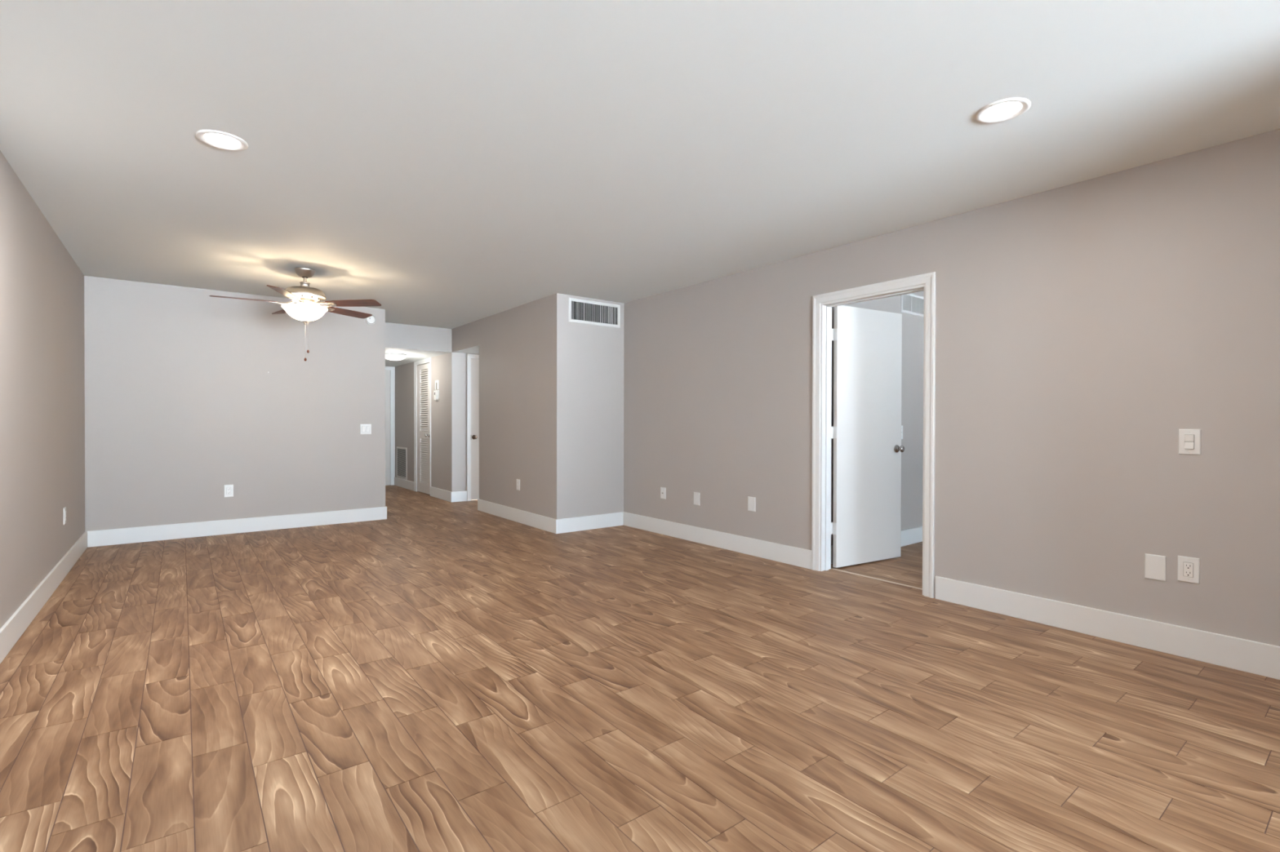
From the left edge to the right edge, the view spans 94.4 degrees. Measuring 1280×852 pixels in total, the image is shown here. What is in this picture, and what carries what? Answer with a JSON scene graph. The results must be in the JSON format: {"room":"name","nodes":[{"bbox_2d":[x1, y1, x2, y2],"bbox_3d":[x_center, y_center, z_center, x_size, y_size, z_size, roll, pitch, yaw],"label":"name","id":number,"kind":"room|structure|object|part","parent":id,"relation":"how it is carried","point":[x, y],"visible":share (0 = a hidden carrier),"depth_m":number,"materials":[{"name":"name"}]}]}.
{"room":"empty living room","nodes":[
{"label":"empty living room","id":0,"kind":"room"},
{"bbox_2d":[0,151,85,628],"bbox_3d":[-1.138,-0.087,0.247,0.122,2.440,12.984,0,1,-38],"label":"wall","id":1,"kind":"structure","parent":0,"point":[42,357],"depth_m":3.54,"materials":[{"name":"beige paint"}]},
{"bbox_2d":[0,531,87,663],"bbox_3d":[-1.048,1.060,0.249,0.015,0.146,12.862,0,1,-38],"label":"baseboard","id":2,"kind":"structure","parent":1,"relation":"attached to","point":[15,627],"depth_m":3.47,"materials":[{"name":"white paint"}]},
{"bbox_2d":[63,506,66,524],"bbox_3d":[-4.247,0.663,4.380,0.010,0.122,0.077,0,1,-38],"label":"wall outlet","id":3,"kind":"object","parent":1,"relation":"attached to","point":[64,508],"visible":1,"depth_m":4.36,"materials":[{"name":"white plastic"}]},
{"bbox_2d":[84,275,385,531],"bbox_3d":[-4.010,-0.133,6.155,2.561,2.440,0.122,0,1,-38],"label":"wall","id":4,"kind":"structure","parent":0,"point":[183,404],"depth_m":5.94,"materials":[{"name":"beige paint"}]},
{"bbox_2d":[224,484,233,497],"bbox_3d":[-4.144,0.654,5.975,0.077,0.124,0.010,0,1,-38],"label":"wall outlet","id":5,"kind":"object","parent":4,"relation":"attached to","point":[228,489],"visible":1,"depth_m":5.97,"materials":[{"name":"white plastic"}]},
{"bbox_2d":[226,487,231,494],"bbox_3d":[-4.142,0.654,5.973,0.034,0.067,0.004,0,1,-38],"label":"receptacle","id":6,"kind":"object","parent":5,"relation":"attached to","point":[228,489],"depth_m":5.97,"materials":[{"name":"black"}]},
{"bbox_2d":[87,506,386,547],"bbox_3d":[-3.958,1.014,6.118,2.561,0.146,0.015,0,1,-38],"label":"baseboard","id":7,"kind":"structure","parent":4,"relation":"attached to","point":[190,530],"depth_m":5.96,"materials":[{"name":"white paint"}]},
{"bbox_2d":[360,424,371,434],"bbox_3d":[-3.124,0.036,6.756,0.116,0.116,0.014,0,1,-38],"label":"light switch","id":8,"kind":"object","parent":4,"relation":"attached to","point":[364,428],"visible":1,"depth_m":6.76,"materials":[{"name":"white plastic"}]},
{"bbox_2d":[364,315,376,324],"bbox_3d":[-3.075,-1.216,6.770,0.116,0.116,0.034,0,1,-38],"label":"smoke detector","id":9,"kind":"object","parent":4,"relation":"attached to","point":[371,320],"visible":0.84,"depth_m":6.76,"materials":[{"name":"white plastic"}]},
{"bbox_2d":[424,371,427,466],"bbox_3d":[-3.078,-0.156,9.595,0.600,2.440,1.050,0,1,-38],"label":"wall","id":10,"kind":"structure","parent":0,"point":[424,371],"depth_m":9.83,"materials":[{"name":"beige paint"}]},
{"bbox_2d":[385,320,479,352],"bbox_3d":[-2.787,-1.198,7.692,1.261,0.327,1.065,0,1,-38],"label":"wall header","id":11,"kind":"structure","parent":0,"point":[464,338],"depth_m":8.03,"materials":[{"name":"beige paint"}]},
{"bbox_2d":[385,348,479,366],"bbox_3d":[-3.200,-1.209,9.098,2.327,0.327,3.795,0,1,-38],"label":"ceiling","id":12,"kind":"structure","parent":0,"point":[412,356],"depth_m":8.65,"materials":[{"name":"white paint"}]},
{"bbox_2d":[385,353,406,360],"bbox_3d":[-3.573,-0.999,8.631,0.330,0.087,0.330,0,1,-38],"label":"flush ceiling light","id":13,"kind":"object","parent":12,"relation":"attached to","point":[394,357],"visible":0.8,"depth_m":8.53,"materials":[{"name":"white glass"}]},
{"bbox_2d":[460,352,479,491],"bbox_3d":[-2.170,-0.148,8.801,1.066,2.440,0.122,0,1,-38],"label":"door frame","id":14,"kind":"structure","parent":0,"point":[463,356],"depth_m":8.46,"materials":[{"name":"white paint"}]},
{"bbox_2d":[450,490,466,502],"bbox_3d":[-2.568,1.001,8.416,0.232,0.146,0.015,0,1,-38],"label":"baseboard","id":15,"kind":"structure","parent":14,"relation":"attached to","point":[455,496],"depth_m":8.40,"materials":[{"name":"white paint"}]},
{"bbox_2d":[466,354,479,501],"bbox_3d":[-2.127,0.021,8.749,0.883,2.103,0.097,0,1,-38],"label":"door","id":16,"kind":"structure","parent":14,"relation":"in","point":[473,365],"depth_m":8.55,"materials":[{"name":"white paint"}]},
{"bbox_2d":[394,293,623,519],"bbox_3d":[-2.232,-0.147,8.598,0.963,2.440,5.785,0,1,-38],"label":"wall","id":17,"kind":"structure","parent":0,"point":[551,387],"depth_m":6.46,"materials":[{"name":"beige paint"}]},
{"bbox_2d":[396,446,406,479],"bbox_3d":[-4.127,0.638,10.258,0.010,0.540,0.590,0,1,-38],"label":"air vent","id":18,"kind":"object","parent":17,"relation":"in","point":[401,451],"visible":1,"depth_m":10.25,"materials":[{"name":"white metal"}]},
{"bbox_2d":[394,476,413,490],"bbox_3d":[-4.036,0.986,10.138,0.015,0.146,1.155,0,1,-38],"label":"baseboard","id":19,"kind":"structure","parent":17,"relation":"attached to","point":[403,483],"depth_m":10.09,"materials":[{"name":"white paint"}]},
{"bbox_2d":[413,357,431,494],"bbox_3d":[-3.439,0.010,9.355,0.094,2.111,0.795,0,1,-38],"label":"door","id":20,"kind":"structure","parent":17,"relation":"in","point":[422,473],"depth_m":9.42,"materials":[{"name":"white paint"}]},
{"bbox_2d":[433,390,439,400],"bbox_3d":[-3.026,-0.454,8.806,0.037,0.158,0.130,0,1,-38],"label":"thermostat","id":21,"kind":"object","parent":17,"relation":"attached to","point":[436,393],"visible":1,"depth_m":8.78,"materials":[{"name":"white plastic"}]},
{"bbox_2d":[435,380,438,390],"bbox_3d":[-3.029,-0.612,8.828,0.014,0.137,0.150,0,1,-38],"label":"wire","id":22,"kind":"object","parent":17,"relation":"attached to","point":[436,381],"visible":1,"depth_m":8.82,"materials":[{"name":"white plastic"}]},
{"bbox_2d":[430,486,451,502],"bbox_3d":[-2.926,0.998,8.702,0.015,0.146,0.875,0,1,-38],"label":"baseboard","id":23,"kind":"structure","parent":17,"relation":"attached to","point":[435,492],"depth_m":8.69,"materials":[{"name":"white paint"}]},
{"bbox_2d":[477,498,557,533],"bbox_3d":[-1.460,1.014,6.805,0.015,0.146,2.020,0,1,-38],"label":"baseboard","id":24,"kind":"structure","parent":17,"relation":"attached to","point":[540,522],"depth_m":6.65,"materials":[{"name":"white paint"}]},
{"bbox_2d":[516,479,519,490],"bbox_3d":[-1.379,0.664,6.703,0.010,0.122,0.080,0,1,-38],"label":"wall outlet","id":25,"kind":"object","parent":17,"relation":"attached to","point":[517,480],"visible":1,"depth_m":6.69,"materials":[{"name":"white plastic"}]},
{"bbox_2d":[557,511,623,533],"bbox_3d":[-0.514,1.019,6.269,0.826,0.146,0.015,0,1,-38],"label":"baseboard","id":26,"kind":"structure","parent":17,"relation":"attached to","point":[615,519],"depth_m":6.25,"materials":[{"name":"white paint"}]},
{"bbox_2d":[568,297,620,328],"bbox_3d":[-0.475,-1.196,6.285,0.650,0.250,0.010,0,1,-38],"label":"air vent","id":27,"kind":"object","parent":17,"relation":"in","point":[580,311],"visible":1,"depth_m":6.28,"materials":[{"name":"white metal"}]},
{"bbox_2d":[0,484,1279,851],"bbox_3d":[1.023,1.169,4.251,8.388,0.120,16.900,0,1,-38],"label":"floor","id":28,"kind":"structure","parent":0,"point":[435,674],"depth_m":2.33,"materials":[{"name":"brown wood"}]},
{"bbox_2d":[831,568,922,590],"bbox_3d":[1.722,1.108,4.289,0.024,0.004,0.777,0,1,-38],"label":"threshold","id":29,"kind":"object","parent":28,"relation":"on","point":[831,568],"visible":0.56,"depth_m":4.28,"materials":[{"name":"beige wood"}]},
{"bbox_2d":[0,0,1279,328],"bbox_3d":[1.018,-1.381,4.227,8.410,0.100,16.900,0,1,-38],"label":"ceiling","id":30,"kind":"structure","parent":0,"point":[448,164],"depth_m":2.61,"materials":[{"name":"white paint"}]},
{"bbox_2d":[195,129,248,151],"bbox_3d":[-1.937,-1.322,2.751,0.200,0.007,0.200,0,1,-38],"label":"recessed light","id":31,"kind":"object","parent":30,"relation":"in","point":[216,139],"visible":1,"depth_m":2.74,"materials":[{"name":"white plastic"}]},
{"bbox_2d":[208,267,381,360],"bbox_3d":[-2.917,-0.950,5.096,1.269,0.787,1.279,0,1,-38],"label":"ceiling fan","id":32,"kind":"object","parent":30,"relation":"hanging from","point":[306,296],"visible":1,"depth_m":5.03,"materials":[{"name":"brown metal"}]},
{"bbox_3d":[-3.255,-1.046,4.877,0.460,0.006,0.132,0,12,-30],"label":"blade","id":33,"kind":"part","parent":32,"relation":"part of","materials":[{"name":"brown wood"}]},
{"bbox_3d":[-3.204,-1.049,5.386,0.460,0.006,0.132,0,13,42],"label":"blade","id":34,"kind":"part","parent":32,"relation":"part of","materials":[{"name":"brown wood"}]},
{"bbox_3d":[-2.787,-1.044,4.671,0.132,0.006,0.460,12,-2,-12],"label":"blade","id":35,"kind":"part","parent":32,"relation":"part of","materials":[{"name":"brown wood"}]},
{"bbox_3d":[-2.880,-0.962,5.097,0.348,0.116,0.348,0,1,-38],"label":"lamp shade","id":36,"kind":"part","parent":32,"relation":"part of","materials":[{"name":"white glass"}]},
{"bbox_3d":[-2.705,-1.049,5.495,0.132,0.006,0.460,-13,-5,23],"label":"blade","id":37,"kind":"part","parent":32,"relation":"part of","materials":[{"name":"brown wood"}]},
{"bbox_3d":[-2.447,-1.046,5.053,0.460,0.006,0.132,0,-12,6],"label":"blade","id":38,"kind":"part","parent":32,"relation":"part of","materials":[{"name":"brown wood"}]},
{"bbox_2d":[974,97,1031,123],"bbox_3d":[1.514,-1.315,2.476,0.200,0.007,0.200,0,1,-38],"label":"recessed light","id":39,"kind":"object","parent":30,"relation":"in","point":[1005,109],"visible":1,"depth_m":2.47,"materials":[{"name":"white plastic"}]},
{"bbox_2d":[831,291,924,545],"bbox_3d":[2.811,-0.119,5.826,3.625,2.440,0.122,0,1,-38],"label":"wall","id":40,"kind":"structure","parent":0,"point":[912,377],"depth_m":5.52,"materials":[{"name":"beige paint"}]},
{"bbox_2d":[831,526,922,564],"bbox_3d":[2.811,1.028,5.750,3.525,0.146,0.015,0,1,-38],"label":"baseboard","id":41,"kind":"structure","parent":40,"relation":"attached to","point":[912,535],"depth_m":5.51,"materials":[{"name":"white paint"}]},
{"bbox_2d":[901,425,902,439],"bbox_3d":[2.383,0.058,5.411,0.075,0.125,0.014,0,1,-38],"label":"light switch","id":42,"kind":"object","parent":40,"relation":"attached to","point":[901,425],"visible":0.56,"depth_m":5.42,"materials":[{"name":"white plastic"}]},
{"bbox_2d":[900,293,924,317],"bbox_3d":[2.621,-1.136,5.588,0.610,0.195,0.010,0,1,-38],"label":"air vent","id":43,"kind":"object","parent":40,"relation":"in","point":[910,304],"visible":0.67,"depth_m":5.52,"materials":[{"name":"white metal"}]},
{"bbox_2d":[623,128,1279,646],"bbox_3d":[3.196,-0.094,2.265,0.122,2.440,10.875,0,1,-38],"label":"wall","id":44,"kind":"structure","parent":0,"point":[1081,326],"depth_m":3.29,"materials":[{"name":"beige paint"}]},
{"bbox_2d":[660,487,666,499],"bbox_3d":[0.230,0.678,5.993,0.016,0.116,0.078,0,1,-38],"label":"wall jack","id":45,"kind":"object","parent":44,"relation":"attached to","point":[663,490],"visible":1,"depth_m":5.99,"materials":[{"name":"white plastic"}]},
{"bbox_2d":[693,492,699,505],"bbox_3d":[0.535,0.688,5.605,0.007,0.121,0.083,0,1,-38],"label":"outlet cover","id":46,"kind":"object","parent":44,"relation":"attached to","point":[696,495],"visible":1,"depth_m":5.60,"materials":[{"name":"white plastic"}]},
{"bbox_2d":[622,511,811,569],"bbox_3d":[0.572,1.026,5.552,0.015,0.146,2.478,0,1,-38],"label":"baseboard","id":47,"kind":"structure","parent":44,"relation":"attached to","point":[798,557],"depth_m":5.29,"materials":[{"name":"white paint"}]},
{"bbox_2d":[747,496,755,511],"bbox_3d":[0.953,0.666,5.064,0.007,0.121,0.083,0,1,-38],"label":"outlet cover","id":48,"kind":"object","parent":44,"relation":"attached to","point":[751,500],"visible":1,"depth_m":5.06,"materials":[{"name":"white plastic"}]},
{"bbox_2d":[811,271,935,598],"bbox_3d":[1.976,0.055,4.476,0.930,2.107,0.935,0,1,-38],"label":"door","id":49,"kind":"structure","parent":44,"relation":"in","point":[865,432],"depth_m":4.62,"materials":[{"name":"white paint"}]},
{"bbox_3d":[2.148,0.189,4.900,0.064,0.064,0.062,0,0,-30],"label":"knob","id":50,"kind":"part","parent":49,"relation":"part of","materials":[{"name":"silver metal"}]},
{"bbox_2d":[935,576,1279,679],"bbox_3d":[4.186,1.065,0.877,0.015,0.146,7.453,0,1,-38],"label":"baseboard","id":51,"kind":"structure","parent":44,"relation":"attached to","point":[1257,658],"depth_m":3.06,"materials":[{"name":"white paint"}]},
{"bbox_2d":[1144,553,1165,581],"bbox_3d":[2.576,0.706,2.965,0.007,0.124,0.081,0,1,-38],"label":"outlet cover","id":52,"kind":"object","parent":44,"relation":"attached to","point":[1154,565],"visible":1,"depth_m":2.96,"materials":[{"name":"white plastic"}]},
{"bbox_2d":[1177,555,1199,583],"bbox_3d":[2.651,0.694,2.866,0.010,0.122,0.079,0,1,-38],"label":"wall outlet","id":53,"kind":"object","parent":44,"relation":"attached to","point":[1188,568],"visible":1,"depth_m":2.86,"materials":[{"name":"white plastic"}]},
{"bbox_2d":[1183,562,1193,577],"bbox_3d":[2.649,0.694,2.864,0.003,0.067,0.034,0,1,-38],"label":"receptacle","id":54,"kind":"object","parent":53,"relation":"attached to","point":[1188,566],"depth_m":2.86,"materials":[{"name":"white plastic"}]},
{"bbox_2d":[1178,429,1200,454],"bbox_3d":[2.650,0.076,2.860,0.014,0.122,0.079,0,1,-38],"label":"light switch","id":55,"kind":"object","parent":44,"relation":"attached to","point":[1189,440],"visible":1,"depth_m":2.86,"materials":[{"name":"white plastic"}]},
{"bbox_3d":[-4.870,-0.163,10.291,1.383,2.440,0.122,0,1,-38],"label":"wall","id":56,"kind":"structure","parent":0,"visible":0},
{"bbox_2d":[385,366,395,485],"bbox_3d":[-4.778,0.002,10.308,0.970,2.110,0.070,0,1,-38],"label":"door","id":57,"kind":"structure","parent":56,"relation":"in","point":[389,375],"depth_m":10.55,"materials":[{"name":"white paint"}]}
]}

